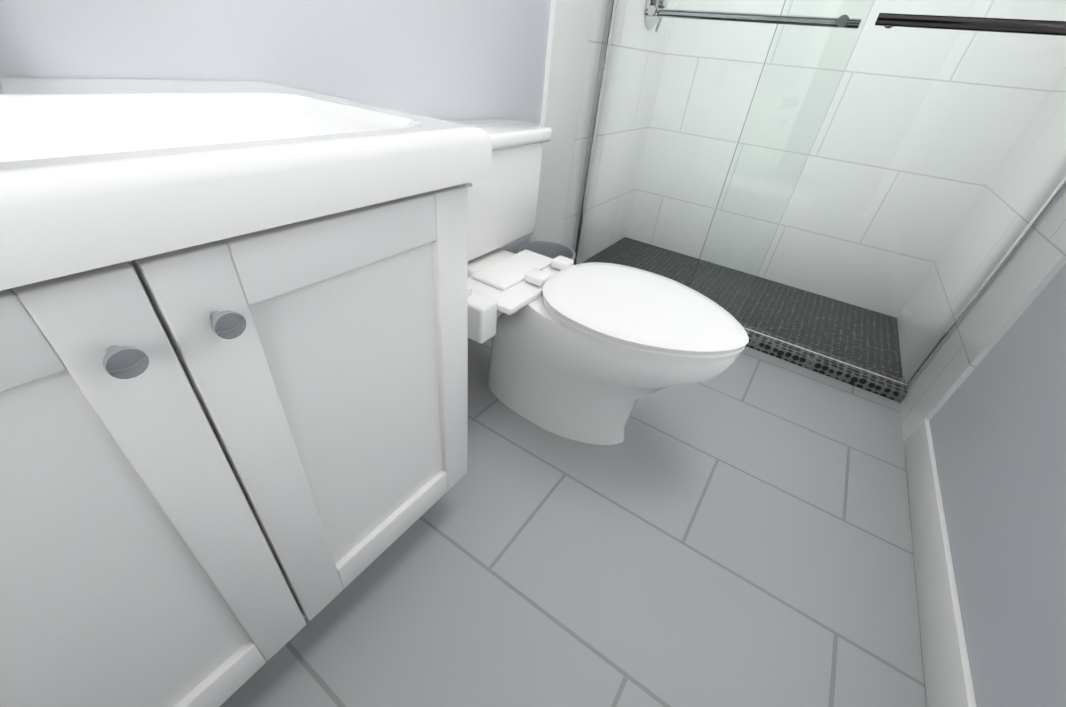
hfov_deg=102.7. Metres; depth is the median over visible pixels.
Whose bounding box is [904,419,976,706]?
baseboard
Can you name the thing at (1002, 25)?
glass shower door
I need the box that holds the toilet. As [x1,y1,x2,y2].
[454,118,748,444]
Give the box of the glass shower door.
[572,0,1065,389]
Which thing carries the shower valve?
attached to the shower wall tile at (597, 23)
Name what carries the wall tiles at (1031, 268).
attached to the wall at (997, 421)
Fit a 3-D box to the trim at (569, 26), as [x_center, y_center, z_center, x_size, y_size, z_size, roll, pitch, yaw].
[0.141,-1.244,1.169,0.016,2.390,0.220,25,39,25]
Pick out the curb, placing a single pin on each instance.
(863, 379)
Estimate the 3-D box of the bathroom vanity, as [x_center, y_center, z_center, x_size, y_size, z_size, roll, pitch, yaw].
[-0.496,0.104,0.580,0.497,0.764,0.760,25,39,25]
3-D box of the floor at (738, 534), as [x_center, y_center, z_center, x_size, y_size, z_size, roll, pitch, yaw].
[0.125,0.378,1.040,1.590,0.100,3.595,25,39,25]
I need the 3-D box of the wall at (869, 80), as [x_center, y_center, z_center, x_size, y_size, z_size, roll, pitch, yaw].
[1.212,-1.392,1.544,1.590,2.390,0.120,25,39,25]
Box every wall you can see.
[0,0,550,253]
[625,0,1065,317]
[929,263,1065,706]
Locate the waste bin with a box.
[518,241,575,259]
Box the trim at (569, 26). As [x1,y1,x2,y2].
[530,0,592,243]
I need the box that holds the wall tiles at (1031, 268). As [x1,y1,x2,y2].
[897,68,1065,442]
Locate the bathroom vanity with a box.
[0,77,491,706]
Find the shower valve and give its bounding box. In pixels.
[644,0,667,32]
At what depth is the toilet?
1.00 m
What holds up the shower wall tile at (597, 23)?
attached to the wall at (455, 60)
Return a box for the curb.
[740,323,906,402]
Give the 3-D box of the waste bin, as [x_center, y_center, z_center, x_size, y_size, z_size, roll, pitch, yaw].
[0.038,-0.247,1.582,0.202,0.276,0.202,25,39,25]
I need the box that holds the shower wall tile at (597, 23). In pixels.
[561,0,676,263]
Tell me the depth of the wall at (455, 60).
0.78 m
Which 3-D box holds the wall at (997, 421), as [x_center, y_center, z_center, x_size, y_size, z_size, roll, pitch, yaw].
[0.840,-0.350,0.016,0.120,2.390,3.595,25,39,25]
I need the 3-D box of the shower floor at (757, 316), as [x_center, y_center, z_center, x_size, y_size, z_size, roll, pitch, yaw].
[0.906,-0.274,1.973,1.326,0.025,0.598,25,39,25]
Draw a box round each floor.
[220,318,926,706]
[580,237,902,378]

